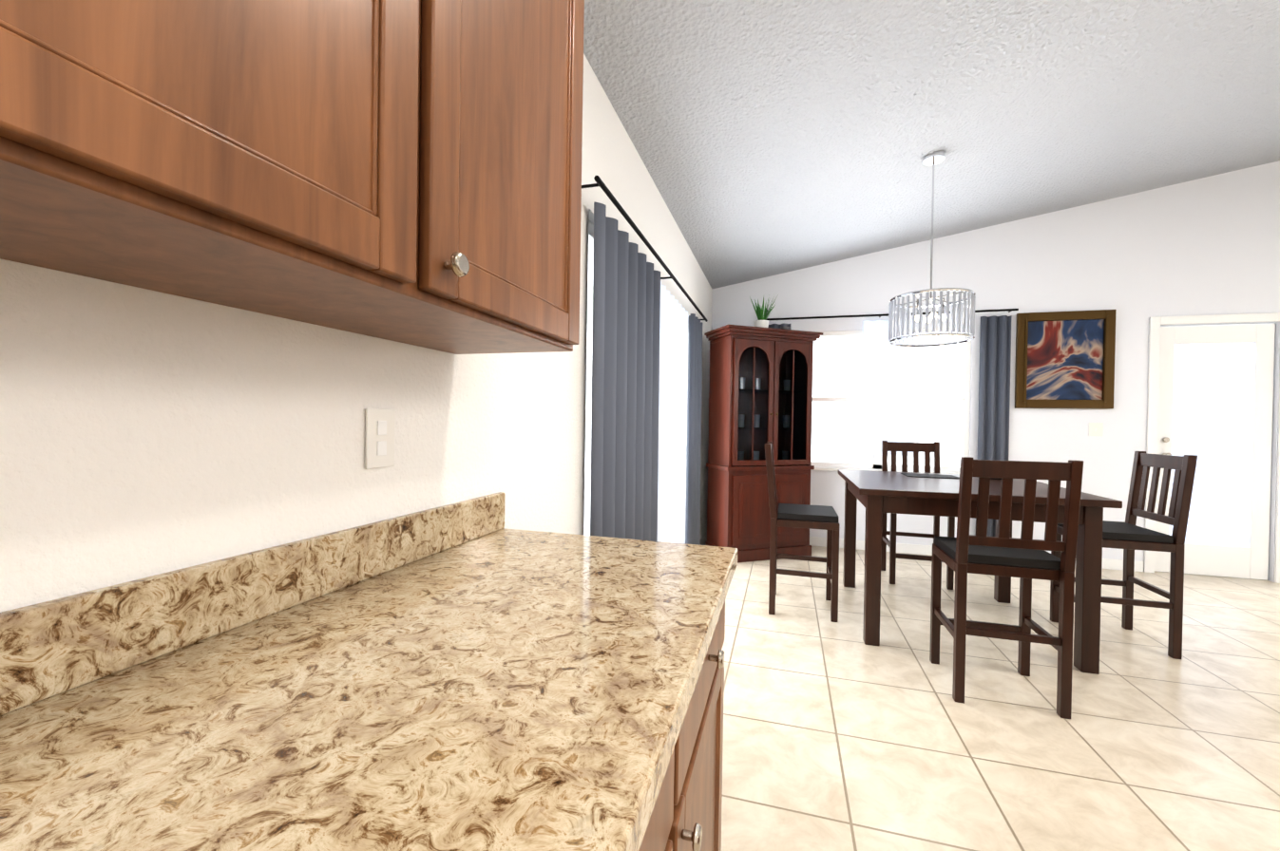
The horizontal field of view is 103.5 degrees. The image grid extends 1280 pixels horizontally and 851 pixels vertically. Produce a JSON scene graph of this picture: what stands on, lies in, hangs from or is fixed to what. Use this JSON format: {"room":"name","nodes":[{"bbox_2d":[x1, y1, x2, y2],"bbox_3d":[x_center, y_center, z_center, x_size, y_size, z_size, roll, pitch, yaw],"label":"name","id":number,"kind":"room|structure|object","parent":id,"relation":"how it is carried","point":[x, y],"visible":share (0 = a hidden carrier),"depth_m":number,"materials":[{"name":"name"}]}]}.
{"room":"kitchen","nodes":[
{"label":"kitchen","id":0,"kind":"room"},
{"bbox_2d":[0,53,712,612],"bbox_3d":[-0.785,-0.126,0.250,0.120,2.660,10.840,1,1,16],"label":"wall","id":1,"kind":"structure","parent":0,"point":[144,433],"depth_m":0.75,"materials":[{"name":"white paint"}]},
{"bbox_2d":[0,0,478,326],"bbox_3d":[-0.551,-0.623,0.217,0.325,0.918,1.088,1,1,16],"label":"upper cabinet","id":2,"kind":"object","parent":1,"relation":"attached to","point":[409,172],"depth_m":0.47,"materials":[{"name":"brown wood"}]},
{"bbox_2d":[364,408,395,469],"bbox_3d":[-0.507,0.025,0.987,0.007,0.115,0.070,1,1,16],"label":"electrical outlet","id":3,"kind":"object","parent":1,"relation":"attached to","point":[379,447],"visible":1,"depth_m":0.98,"materials":[{"name":"white plastic"}]},
{"bbox_2d":[327,0,584,354],"bbox_3d":[-0.359,-0.626,0.884,0.325,0.918,0.580,1,1,16],"label":"upper cabinet","id":4,"kind":"object","parent":1,"relation":"attached to","point":[528,107],"depth_m":0.91,"materials":[{"name":"brown wood"}]},
{"bbox_2d":[588,220,688,333],"bbox_3d":[0.099,0.161,3.352,0.050,2.060,2.750,1,1,16],"label":"door","id":5,"kind":"structure","parent":1,"relation":"in","point":[590,234],"depth_m":2.16,"materials":[{"name":"white"}]},
{"bbox_2d":[581,175,707,322],"bbox_3d":[0.172,-0.906,3.118,0.098,0.020,2.650,1,1,16],"label":"curtain rod","id":6,"kind":"object","parent":1,"relation":"attached to","point":[609,195],"depth_m":2.33,"materials":[{"name":"black metal"}]},
{"bbox_2d":[590,202,660,541],"bbox_3d":[-0.042,0.156,2.455,0.073,2.040,1.053,1,1,16],"label":"curtain","id":7,"kind":"object","parent":6,"relation":"hanging from","point":[625,394],"visible":0.6,"depth_m":2.25,"materials":[{"name":"grey fabric"}]},
{"bbox_2d":[657,281,687,543],"bbox_3d":[0.223,0.157,3.446,0.033,2.030,0.982,1,1,16],"label":"window","id":8,"kind":"structure","parent":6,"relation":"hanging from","point":[673,410],"depth_m":3.43,"materials":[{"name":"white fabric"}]},
{"bbox_2d":[685,313,702,545],"bbox_3d":[0.446,0.149,4.146,0.073,2.040,0.473,1,1,16],"label":"curtain","id":9,"kind":"object","parent":6,"relation":"hanging from","point":[694,448],"visible":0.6,"depth_m":4.02,"materials":[{"name":"grey fabric"}]},
{"bbox_2d":[699,532,706,545],"bbox_3d":[0.631,1.139,4.991,0.016,0.090,0.675,1,1,16],"label":"baseboard","id":10,"kind":"structure","parent":1,"relation":"attached to","point":[704,539],"depth_m":4.96,"materials":[{"name":"white"}]},
{"bbox_2d":[583,0,1279,288],"bbox_3d":[2.937,-1.775,-0.831,7.810,0.897,10.840,1,1,16],"label":"ceiling","id":11,"kind":"structure","parent":0,"point":[769,138],"depth_m":2.65,"materials":[{"name":"grey paint"}]},
{"bbox_2d":[888,151,975,346],"bbox_3d":[1.815,-1.099,3.138,0.464,1.150,0.464,1,1,16],"label":"pendant chandelier","id":12,"kind":"object","parent":11,"relation":"hanging from","point":[962,322],"visible":1,"depth_m":3.08,"materials":[{"name":"clear glass"}]},
{"bbox_2d":[704,544,1279,850],"bbox_3d":[2.887,1.303,-0.803,7.810,0.060,10.840,1,1,16],"label":"floor","id":13,"kind":"structure","parent":0,"point":[839,735],"depth_m":2.06,"materials":[{"name":"tile"}]},
{"bbox_2d":[638,676,699,850],"bbox_3d":[-0.340,0.772,0.484,0.632,0.876,0.710,1,1,16],"label":"base cabinet","id":14,"kind":"object","parent":13,"relation":"on","point":[686,814],"depth_m":0.70,"materials":[{"name":"brown wood"}]},
{"bbox_2d":[695,601,725,850],"bbox_3d":[-0.192,0.770,0.998,0.632,0.876,0.640,1,1,16],"label":"base cabinet","id":15,"kind":"object","parent":13,"relation":"on","point":[709,774],"depth_m":1.03,"materials":[{"name":"brown wood"}]},
{"bbox_2d":[0,492,737,850],"bbox_3d":[-0.317,0.265,0.487,0.658,0.140,1.728,1,1,16],"label":"countertop","id":16,"kind":"structure","parent":15,"relation":"on","point":[471,675],"depth_m":0.54,"materials":[{"name":"stone"}]},
{"bbox_2d":[704,324,822,562],"bbox_3d":[1.119,0.170,4.662,0.968,2.049,0.458,1,1,-19],"label":"hutch","id":17,"kind":"object","parent":13,"relation":"on","point":[760,392],"visible":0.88,"depth_m":4.47,"materials":[{"name":"brown wood"}]},
{"bbox_2d":[749,294,775,327],"bbox_3d":[1.156,-1.045,4.701,0.255,0.378,0.278,1,1,16],"label":"potted plant","id":18,"kind":"object","parent":17,"relation":"on","point":[761,322],"visible":0.85,"depth_m":4.64,"materials":[{"name":"green plant"}]},
{"bbox_2d":[780,326,791,329],"bbox_3d":[1.369,-0.888,4.746,0.099,0.070,0.099,1,1,16],"label":"tin","id":19,"kind":"object","parent":17,"relation":"on","point":[785,328],"visible":0.34,"depth_m":4.70,"materials":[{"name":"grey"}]},
{"bbox_2d":[764,441,839,622],"bbox_3d":[1.063,0.663,3.363,0.455,1.085,0.430,1,1,16],"label":"chair","id":20,"kind":"object","parent":13,"relation":"on","point":[807,516],"visible":1,"depth_m":3.20,"materials":[{"name":"brown wood"}]},
{"bbox_2d":[880,440,955,590],"bbox_3d":[2.192,0.676,4.018,0.430,1.085,0.455,1,1,16],"label":"chair","id":21,"kind":"object","parent":13,"relation":"on","point":[916,448],"visible":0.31,"depth_m":4.15,"materials":[{"name":"brown wood"}]},
{"bbox_2d":[838,469,1122,674],"bbox_3d":[1.919,0.786,3.169,1.170,0.870,1.200,1,1,16],"label":"dining table","id":22,"kind":"object","parent":13,"relation":"on","point":[876,494],"visible":0.77,"depth_m":2.73,"materials":[{"name":"brown wood"}]},
{"bbox_2d":[900,473,959,478],"bbox_3d":[1.998,0.347,3.472,0.320,0.004,0.230,1,1,16],"label":"placemat","id":23,"kind":"object","parent":22,"relation":"on","point":[930,476],"visible":0.86,"depth_m":3.44,"materials":[{"name":"black fabric"}]},
{"bbox_2d":[929,457,1083,719],"bbox_3d":[1.655,0.682,2.337,0.430,1.085,0.455,1,1,16],"label":"chair","id":24,"kind":"object","parent":13,"relation":"on","point":[1025,558],"visible":1,"depth_m":2.17,"materials":[{"name":"brown wood"}]},
{"bbox_2d":[1050,451,1197,659],"bbox_3d":[2.763,0.695,2.925,0.455,1.085,0.430,1,1,16],"label":"chair","id":25,"kind":"object","parent":13,"relation":"on","point":[1129,537],"visible":0.81,"depth_m":2.76,"materials":[{"name":"brown wood"}]},
{"bbox_2d":[711,160,1279,582],"bbox_3d":[4.401,-0.500,4.331,7.810,3.500,0.120,1,1,16],"label":"wall","id":26,"kind":"structure","parent":0,"point":[1204,246],"depth_m":4.41,"materials":[{"name":"white paint"}]},
{"bbox_2d":[810,327,971,474],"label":"window","id":27,"kind":"structure","parent":26,"relation":"in","point":[875,465],"depth_m":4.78,"materials":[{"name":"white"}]},
{"bbox_2d":[765,308,1018,320],"bbox_3d":[2.303,-1.048,4.818,2.210,0.020,0.098,1,1,16],"label":"curtain rod","id":28,"kind":"object","parent":26,"relation":"attached to","point":[1003,310],"depth_m":4.83,"materials":[{"name":"black metal"}]},
{"bbox_2d":[768,323,790,328],"bbox_3d":[1.363,0.075,5.103,0.273,2.200,0.062,1,1,16],"label":"curtain","id":29,"kind":"object","parent":28,"relation":"hanging from","point":[774,326],"visible":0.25,"depth_m":5.08,"materials":[{"name":"grey fabric"}]},
{"bbox_2d":[859,319,916,456],"bbox_3d":[2.367,-0.361,4.817,0.463,1.290,0.050,1,1,16],"label":"window","id":30,"kind":"structure","parent":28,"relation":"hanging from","point":[888,391],"depth_m":4.82,"materials":[{"name":"white fabric"}]},
{"bbox_2d":[975,315,1012,536],"bbox_3d":[3.203,0.109,4.572,0.244,2.200,0.062,1,1,16],"label":"curtain","id":31,"kind":"object","parent":28,"relation":"hanging from","point":[994,388],"visible":0.62,"depth_m":4.57,"materials":[{"name":"grey fabric"}]},
{"bbox_2d":[809,536,1143,572],"bbox_3d":[2.504,1.171,4.815,3.713,0.090,0.012,1,1,16],"label":"baseboard","id":32,"kind":"structure","parent":26,"relation":"attached to","point":[1106,563],"depth_m":4.78,"materials":[{"name":"white wood"}]},
{"bbox_2d":[1014,309,1116,408],"bbox_3d":[3.730,-0.576,4.436,0.720,0.850,0.045,1,1,16],"label":"picture frame","id":33,"kind":"object","parent":26,"relation":"attached to","point":[1064,359],"visible":1,"depth_m":4.44,"materials":[{"name":"gold metal"}]},
{"bbox_2d":[1088,422,1103,436],"bbox_3d":[3.966,0.035,4.391,0.100,0.115,0.007,1,1,16],"label":"light switch","id":34,"kind":"object","parent":26,"relation":"attached to","point":[1096,429],"visible":1,"depth_m":4.39,"materials":[{"name":"white plastic"}]},
{"bbox_2d":[1143,312,1279,583],"bbox_3d":[5.327,0.183,3.994,2.120,2.170,0.016,1,1,16],"label":"door frame","id":35,"kind":"structure","parent":26,"relation":"attached to","point":[1155,322],"depth_m":4.26,"materials":[{"name":"white wood"}]},
{"bbox_2d":[1154,324,1275,580],"bbox_3d":[4.760,0.210,4.197,0.760,2.085,0.095,1,1,16],"label":"back door","id":36,"kind":"structure","parent":26,"relation":"in","point":[1215,397],"depth_m":4.19,"materials":[{"name":"white wood"}]},
{"label":"outside","id":37,"kind":"structure","parent":0,"visible":0},
{"bbox_2d":[584,244,593,535],"bbox_3d":[0.147,-0.119,4.456,0.020,2.600,5.600,1,1,16],"label":"window","id":38,"kind":"structure","parent":37,"point":[587,477],"depth_m":2.89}
]}

